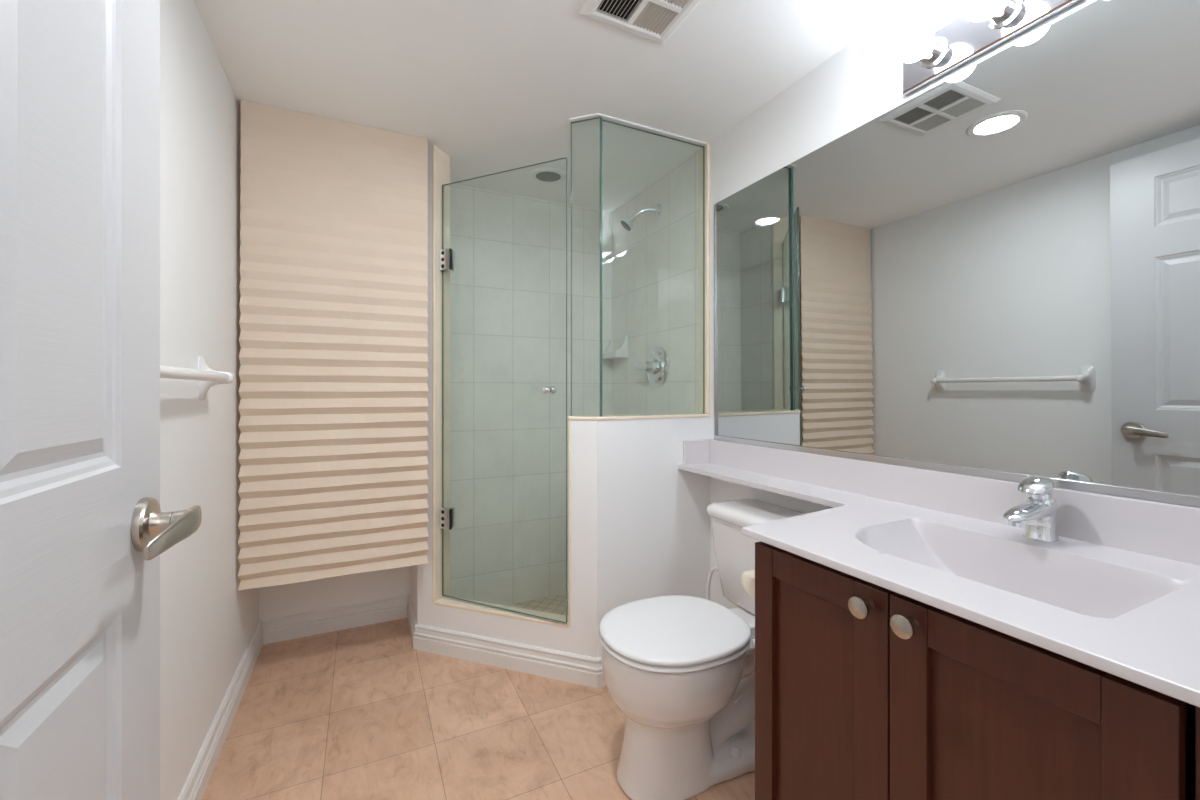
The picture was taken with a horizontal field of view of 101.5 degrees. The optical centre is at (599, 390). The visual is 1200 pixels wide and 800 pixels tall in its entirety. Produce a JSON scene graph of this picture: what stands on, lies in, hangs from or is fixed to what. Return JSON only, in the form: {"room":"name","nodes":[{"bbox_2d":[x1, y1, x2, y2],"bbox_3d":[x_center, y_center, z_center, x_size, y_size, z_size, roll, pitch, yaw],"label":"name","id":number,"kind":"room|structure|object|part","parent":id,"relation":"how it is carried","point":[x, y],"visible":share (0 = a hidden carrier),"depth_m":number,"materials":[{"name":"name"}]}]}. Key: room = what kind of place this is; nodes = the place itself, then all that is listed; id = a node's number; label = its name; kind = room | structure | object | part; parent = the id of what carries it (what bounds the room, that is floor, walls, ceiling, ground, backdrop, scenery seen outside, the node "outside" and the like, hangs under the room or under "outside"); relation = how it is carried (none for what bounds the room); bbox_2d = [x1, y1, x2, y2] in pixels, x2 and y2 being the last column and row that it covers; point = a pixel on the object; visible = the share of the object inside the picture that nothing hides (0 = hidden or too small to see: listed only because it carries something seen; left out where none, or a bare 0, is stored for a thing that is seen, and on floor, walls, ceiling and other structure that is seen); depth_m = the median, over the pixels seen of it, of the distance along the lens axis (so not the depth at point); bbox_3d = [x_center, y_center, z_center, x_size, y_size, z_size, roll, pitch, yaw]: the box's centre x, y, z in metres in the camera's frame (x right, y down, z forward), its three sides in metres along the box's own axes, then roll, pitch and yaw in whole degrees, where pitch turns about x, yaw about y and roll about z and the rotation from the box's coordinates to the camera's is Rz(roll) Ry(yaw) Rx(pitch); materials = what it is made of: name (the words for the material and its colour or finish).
{"room":"bathroom","nodes":[
{"label":"bathroom","id":0,"kind":"room"},
{"bbox_2d":[160,0,258,799],"bbox_3d":[-0.976,0.030,0.978,0.100,2.120,2.670,0,0,-26],"label":"wall","id":1,"kind":"structure","parent":0,"point":[208,624],"depth_m":1.32,"materials":[{"name":"paint"}]},
{"bbox_2d":[0,0,201,799],"bbox_3d":[-0.461,0.071,0.363,0.098,2.013,0.824,0,0,-26],"label":"door","id":2,"kind":"structure","parent":1,"relation":"in","point":[84,530],"depth_m":0.53,"materials":[{"name":"grey paint"}]},
{"bbox_3d":[-0.618,0.182,0.670,0.014,0.072,0.072,0,0,-26],"label":"handle","id":3,"kind":"part","parent":2,"relation":"part of","materials":[{"name":"silver metal"}]},
{"bbox_3d":[-0.559,0.184,0.648,0.014,0.042,0.126,0,0,-18],"label":"lever","id":4,"kind":"part","parent":2,"relation":"part of","materials":[{"name":"silver metal"}]},
{"bbox_2d":[160,356,233,399],"bbox_3d":[-0.931,-0.034,1.084,0.074,0.122,0.696,0,0,-26],"label":"towel bar","id":5,"kind":"object","parent":1,"relation":"attached to","point":[207,377],"visible":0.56,"depth_m":1.23,"materials":[{"name":"white plastic"}]},
{"bbox_3d":[-1.070,-0.034,1.371,0.074,0.122,0.058,0,0,-26],"label":"post","id":6,"kind":"part","parent":5,"relation":"part of","materials":[{"name":"white plastic"}]},
{"bbox_2d":[178,620,262,799],"bbox_3d":[-0.928,1.040,1.012,0.017,0.101,2.450,0,0,-26],"label":"baseboard","id":7,"kind":"structure","parent":1,"relation":"attached to","point":[195,786],"depth_m":1.50,"materials":[{"name":"paint"}]},
{"bbox_2d":[411,145,431,625],"bbox_3d":[-0.778,0.030,2.233,0.126,2.120,0.382,0,0,-26],"label":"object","id":8,"kind":"structure","parent":0,"point":[421,575],"depth_m":2.06,"materials":[{"name":"paint"}]},
{"bbox_2d":[432,145,449,603],"bbox_3d":[-0.681,-0.068,2.105,0.012,1.924,0.110,0,0,19],"label":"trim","id":9,"kind":"structure","parent":8,"relation":"attached to","point":[440,159],"depth_m":2.08,"materials":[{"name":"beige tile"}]},
{"bbox_2d":[440,157,566,622],"bbox_3d":[-0.399,-0.001,1.978,0.605,1.754,0.084,0,0,26],"label":"shower door","id":10,"kind":"structure","parent":9,"relation":"attached to","point":[447,256],"depth_m":2.07,"materials":[{"name":"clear glass"}]},
{"bbox_3d":[-0.207,-0.002,1.860,0.029,0.029,0.037,0,0,25],"label":"knob","id":11,"kind":"part","parent":10,"relation":"part of","materials":[{"name":"silver metal"}]},
{"bbox_3d":[-0.188,-0.002,1.902,0.029,0.029,0.037,0,0,25],"label":"knob","id":12,"kind":"part","parent":10,"relation":"part of","materials":[{"name":"silver metal"}]},
{"bbox_2d":[259,184,611,626],"bbox_3d":[-0.717,0.060,2.515,1.704,2.180,0.126,0,0,-26],"label":"wall","id":13,"kind":"structure","parent":0,"point":[508,279],"depth_m":2.57,"materials":[{"name":"tile"}]},
{"bbox_2d":[263,595,410,644],"bbox_3d":[-1.182,1.040,2.240,0.595,0.101,0.017,0,0,-26],"label":"baseboard","id":14,"kind":"structure","parent":13,"relation":"attached to","point":[294,626],"depth_m":2.22,"materials":[{"name":"paint"}]},
{"bbox_2d":[202,593,754,799],"bbox_3d":[-0.164,1.120,1.370,1.904,0.060,2.670,0,0,-26],"label":"floor","id":15,"kind":"structure","parent":0,"point":[357,713],"depth_m":1.57,"materials":[{"name":"tile"}]},
{"bbox_2d":[432,604,570,652],"bbox_3d":[-0.397,1.007,1.984,0.630,0.226,0.066,0,0,19],"label":"curb","id":16,"kind":"object","parent":15,"relation":"on","point":[537,634],"visible":0.29,"depth_m":1.94,"materials":[{"name":"paint"}]},
{"bbox_2d":[599,499,805,799],"bbox_3d":[0.336,0.742,1.470,0.708,0.696,0.464,0,0,-26],"label":"toilet","id":17,"kind":"object","parent":15,"relation":"on","point":[680,669],"visible":0.78,"depth_m":1.33,"materials":[{"name":"white porcelain"},{"name":"white plastic"}]},
{"bbox_3d":[0.210,0.676,1.410,0.428,0.020,0.376,0,0,-26],"label":"lid","id":18,"kind":"part","parent":17,"relation":"part of","materials":[{"name":"white plastic"}]},
{"bbox_3d":[0.210,0.697,1.410,0.430,0.017,0.378,0,0,-26],"label":"seat","id":19,"kind":"part","parent":17,"relation":"part of","materials":[{"name":"white plastic"}]},
{"bbox_3d":[0.323,0.898,1.464,0.674,0.384,0.365,0,0,-26],"label":"bowl","id":20,"kind":"part","parent":17,"relation":"part of","materials":[{"name":"white ceramic"}]},
{"bbox_3d":[0.562,0.581,1.580,0.199,0.286,0.444,0,0,-26],"label":"tank","id":21,"kind":"part","parent":17,"relation":"part of","materials":[{"name":"white ceramic"}]},
{"bbox_3d":[0.558,0.416,1.578,0.213,0.043,0.464,0,0,-26],"label":"tank lid","id":22,"kind":"part","parent":17,"relation":"part of","materials":[{"name":"white ceramic"}]},
{"bbox_2d":[755,541,1199,799],"bbox_3d":[0.717,0.702,0.850,0.565,0.776,0.719,0,0,-26],"label":"vanity cabinet","id":23,"kind":"object","parent":15,"relation":"on","point":[864,690],"visible":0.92,"depth_m":0.75,"materials":[{"name":"brown wood"}]},
{"bbox_2d":[742,569,754,599],"bbox_3d":[0.404,0.445,1.131,0.158,0.078,0.060,0,0,-26],"label":"toilet paper","id":24,"kind":"object","parent":23,"relation":"attached to","point":[748,577],"visible":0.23,"depth_m":1.10,"materials":[{"name":"beige paper"}]},
{"bbox_3d":[0.355,0.657,1.046,0.019,0.656,0.050,0,0,-26],"label":"door","id":25,"kind":"part","parent":23,"relation":"part of","materials":[{"name":"brown wood"}]},
{"bbox_3d":[0.412,0.657,0.940,0.005,0.556,0.198,0,0,-26],"label":"panel","id":26,"kind":"part","parent":23,"relation":"part of","materials":[{"name":"brown wood"}]},
{"bbox_3d":[0.407,0.357,0.938,0.018,0.057,0.188,0,0,-26],"label":"rail","id":27,"kind":"part","parent":23,"relation":"part of","materials":[{"name":"brown wood"}]},
{"bbox_3d":[0.438,0.359,0.817,0.034,0.034,0.034,0,0,-26],"label":"knob","id":28,"kind":"part","parent":23,"relation":"part of","materials":[{"name":"silver metal"}]},
{"bbox_3d":[0.469,0.359,0.751,0.034,0.034,0.034,0,0,-26],"label":"knob","id":29,"kind":"part","parent":23,"relation":"part of","materials":[{"name":"silver metal"}]},
{"bbox_3d":[0.488,0.657,0.770,0.019,0.656,0.058,0,0,-26],"label":"door","id":30,"kind":"part","parent":23,"relation":"part of","materials":[{"name":"brown wood"}]},
{"bbox_2d":[678,439,1199,707],"bbox_3d":[0.544,0.312,1.223,0.557,0.224,1.546,0,0,-26],"label":"countertop","id":31,"kind":"structure","parent":23,"relation":"on","point":[1118,594],"depth_m":0.92,"materials":[{"name":"stone"}]},
{"bbox_2d":[1003,476,1059,541],"bbox_3d":[0.847,0.235,0.969,0.147,0.126,0.052,0,0,-26],"label":"faucet","id":32,"kind":"object","parent":31,"relation":"on","point":[1040,511],"visible":1,"depth_m":0.97,"materials":[{"name":"silver metal"}]},
{"bbox_3d":[0.844,0.239,0.967,0.139,0.039,0.048,0,0,-26],"label":"spout","id":33,"kind":"part","parent":32,"relation":"part of","materials":[{"name":"silver metal"}]},
{"bbox_3d":[0.873,0.191,0.982,0.076,0.037,0.051,0,0,-26],"label":"handle","id":34,"kind":"part","parent":32,"relation":"part of","materials":[{"name":"silver metal"}]},
{"bbox_3d":[0.548,0.657,0.659,0.005,0.556,0.202,0,0,-26],"label":"panel","id":35,"kind":"part","parent":23,"relation":"part of","materials":[{"name":"brown wood"}]},
{"bbox_3d":[0.543,0.357,0.656,0.018,0.057,0.193,0,0,-26],"label":"rail","id":36,"kind":"part","parent":23,"relation":"part of","materials":[{"name":"brown wood"}]},
{"bbox_2d":[193,0,909,211],"bbox_3d":[0.041,-1.070,0.375,3.200,0.080,4.640,0,0,-26],"label":"ceiling","id":37,"kind":"structure","parent":0,"point":[496,86],"depth_m":1.58,"materials":[{"name":"paint"}]},
{"bbox_2d":[238,100,428,589],"bbox_3d":[-0.988,-0.162,1.866,0.637,1.734,0.024,0,0,-26],"label":"pleated shade","id":38,"kind":"object","parent":37,"relation":"hanging from","point":[333,475],"visible":1,"depth_m":1.85,"materials":[{"name":"paper"}]},
{"bbox_2d":[530,167,565,183],"bbox_3d":[-0.248,-1.028,2.351,0.176,0.009,0.176,0,0,-26],"label":"recessed light","id":39,"kind":"object","parent":37,"relation":"in","point":[546,175],"visible":0.97,"depth_m":2.34,"materials":[{"name":"silver metal"}]},
{"bbox_2d":[579,0,701,43],"bbox_3d":[0.125,-1.024,1.273,0.273,0.012,0.271,0,0,-26],"label":"ceiling vent","id":40,"kind":"object","parent":37,"relation":"in","point":[655,20],"visible":1,"depth_m":1.33,"materials":[{"name":"silver metal"}]},
{"bbox_2d":[571,417,709,657],"bbox_3d":[0.158,0.600,1.978,0.595,0.980,0.148,0,0,-26],"label":"wall","id":41,"kind":"structure","parent":0,"point":[640,522],"depth_m":1.88,"materials":[{"name":"paint"}]},
{"bbox_2d":[434,596,567,626],"bbox_3d":[-0.397,0.889,1.984,0.606,0.013,0.070,0,0,19],"label":"trim","id":42,"kind":"structure","parent":41,"relation":"attached to","point":[443,601],"depth_m":1.97,"materials":[{"name":"beige tile"}]},
{"bbox_2d":[407,596,605,687],"bbox_3d":[-0.267,1.040,2.034,1.431,0.101,0.346,0,0,13],"label":"baseboard","id":43,"kind":"structure","parent":41,"relation":"attached to","point":[539,661],"depth_m":1.92,"materials":[{"name":"paint"}]},
{"bbox_2d":[568,420,570,626],"bbox_3d":[-0.098,0.496,1.902,0.012,0.796,0.110,0,0,19],"label":"trim","id":44,"kind":"structure","parent":41,"relation":"attached to","point":[569,421],"depth_m":1.85,"materials":[{"name":"beige tile"}]},
{"bbox_2d":[568,413,709,419],"bbox_3d":[0.151,0.104,1.981,0.605,0.012,0.167,0,0,-26],"label":"trim","id":45,"kind":"structure","parent":41,"relation":"on","point":[671,415],"depth_m":1.92,"materials":[{"name":"beige tile"}]},
{"bbox_2d":[571,117,601,416],"bbox_3d":[-0.051,-0.462,1.853,0.124,1.120,0.010,0,0,19],"label":"glass panel","id":46,"kind":"object","parent":45,"relation":"on","point":[596,117],"visible":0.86,"depth_m":1.85,"materials":[{"name":"teal"}]},
{"bbox_2d":[600,119,704,416],"bbox_3d":[0.216,-0.461,1.949,0.487,1.118,0.010,0,0,-26],"label":"glass panel","id":47,"kind":"object","parent":45,"relation":"on","point":[703,147],"visible":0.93,"depth_m":2.05,"materials":[{"name":"teal"}]},
{"bbox_2d":[612,0,1095,608],"bbox_3d":[0.644,0.045,1.760,0.111,2.150,2.670,0,0,-26],"label":"wall","id":48,"kind":"structure","parent":0,"point":[861,82],"depth_m":2.03,"materials":[{"name":"paint"}]},
{"bbox_2d":[602,335,627,359],"bbox_3d":[0.075,-0.238,2.720,0.079,0.120,0.189,0,0,-26],"label":"soap dish","id":49,"kind":"object","parent":48,"relation":"attached to","point":[622,352],"visible":0.89,"depth_m":2.65,"materials":[{"name":"white ceramic"}]},
{"bbox_2d":[602,355,619,358],"bbox_3d":[0.076,-0.186,2.722,0.076,0.016,0.165,0,0,-26],"label":"tray","id":50,"kind":"object","parent":49,"relation":"on","point":[603,356],"depth_m":2.70,"materials":[{"name":"white"}]},
{"bbox_2d":[569,113,706,147],"bbox_3d":[0.159,-1.027,1.957,0.583,0.006,0.106,0,0,-26],"label":"trim","id":51,"kind":"structure","parent":48,"relation":"attached to","point":[638,126],"depth_m":1.90,"materials":[{"name":"paint"}]},
{"bbox_2d":[620,204,661,230],"bbox_3d":[0.195,-0.838,2.374,0.195,0.134,0.072,0,0,-9],"label":"shower fixture","id":52,"kind":"object","parent":48,"relation":"attached to","point":[627,223],"visible":1,"depth_m":2.36,"materials":[{"name":"silver metal"}]},
{"bbox_3d":[0.222,-0.860,2.374,0.124,0.055,0.020,0,0,-6],"label":"arm","id":53,"kind":"part","parent":52,"relation":"part of","materials":[{"name":"silver metal"}]},
{"bbox_2d":[633,346,668,387],"bbox_3d":[0.243,-0.115,2.374,0.079,0.204,0.208,0,0,-26],"label":"shower valve","id":54,"kind":"object","parent":48,"relation":"attached to","point":[656,367],"visible":1,"depth_m":2.35,"materials":[{"name":"silver metal"}]},
{"bbox_3d":[0.218,-0.116,2.382,0.034,0.033,0.172,0,0,-29],"label":"lever","id":55,"kind":"part","parent":54,"relation":"part of","materials":[{"name":"silver metal"}]},
{"bbox_2d":[699,143,709,413],"bbox_3d":[0.439,-0.466,2.065,0.014,1.128,0.061,0,0,-26],"label":"trim","id":56,"kind":"structure","parent":48,"relation":"attached to","point":[707,146],"depth_m":2.05,"materials":[{"name":"metal"}]},
{"bbox_2d":[706,567,717,599],"bbox_3d":[0.455,0.809,1.901,0.078,0.303,0.188,0,0,15],"label":"supply hose","id":57,"kind":"object","parent":48,"relation":"attached to","point":[713,569],"visible":0.27,"depth_m":1.85,"materials":[{"name":"white plastic"}]},
{"bbox_2d":[709,439,1199,565],"bbox_3d":[0.787,0.257,1.341,0.018,0.113,1.546,0,0,-26],"label":"backsplash","id":58,"kind":"structure","parent":48,"relation":"attached to","point":[1170,531],"depth_m":1.13,"materials":[{"name":"stone"}]},
{"bbox_2d":[714,0,1199,506],"bbox_3d":[0.780,-0.281,1.359,0.017,0.960,1.428,0,0,-26],"label":"wall mirror","id":59,"kind":"object","parent":48,"relation":"attached to","point":[994,273],"visible":1,"depth_m":1.10,"materials":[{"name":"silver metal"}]},
{"bbox_2d":[895,0,1083,95],"bbox_3d":[0.884,-0.838,0.996,0.144,0.112,0.612,0,0,-26],"label":"vanity light","id":60,"kind":"object","parent":48,"relation":"attached to","point":[926,55],"visible":1,"depth_m":1.15,"materials":[{"name":"grey metal"}]},
{"bbox_2d":[895,22,948,67],"bbox_3d":[0.777,-0.839,1.193,0.122,0.080,0.080,0,0,-26],"label":"bulb","id":61,"kind":"object","parent":60,"relation":"attached to","point":[917,44],"depth_m":1.18,"materials":[{"name":"white glass"}]},
{"bbox_2d":[962,0,1023,28],"bbox_3d":[0.842,-0.839,1.058,0.122,0.080,0.080,0,0,-26],"label":"bulb","id":62,"kind":"object","parent":60,"relation":"attached to","point":[989,14],"depth_m":1.06,"materials":[{"name":"white glass"}]}
]}

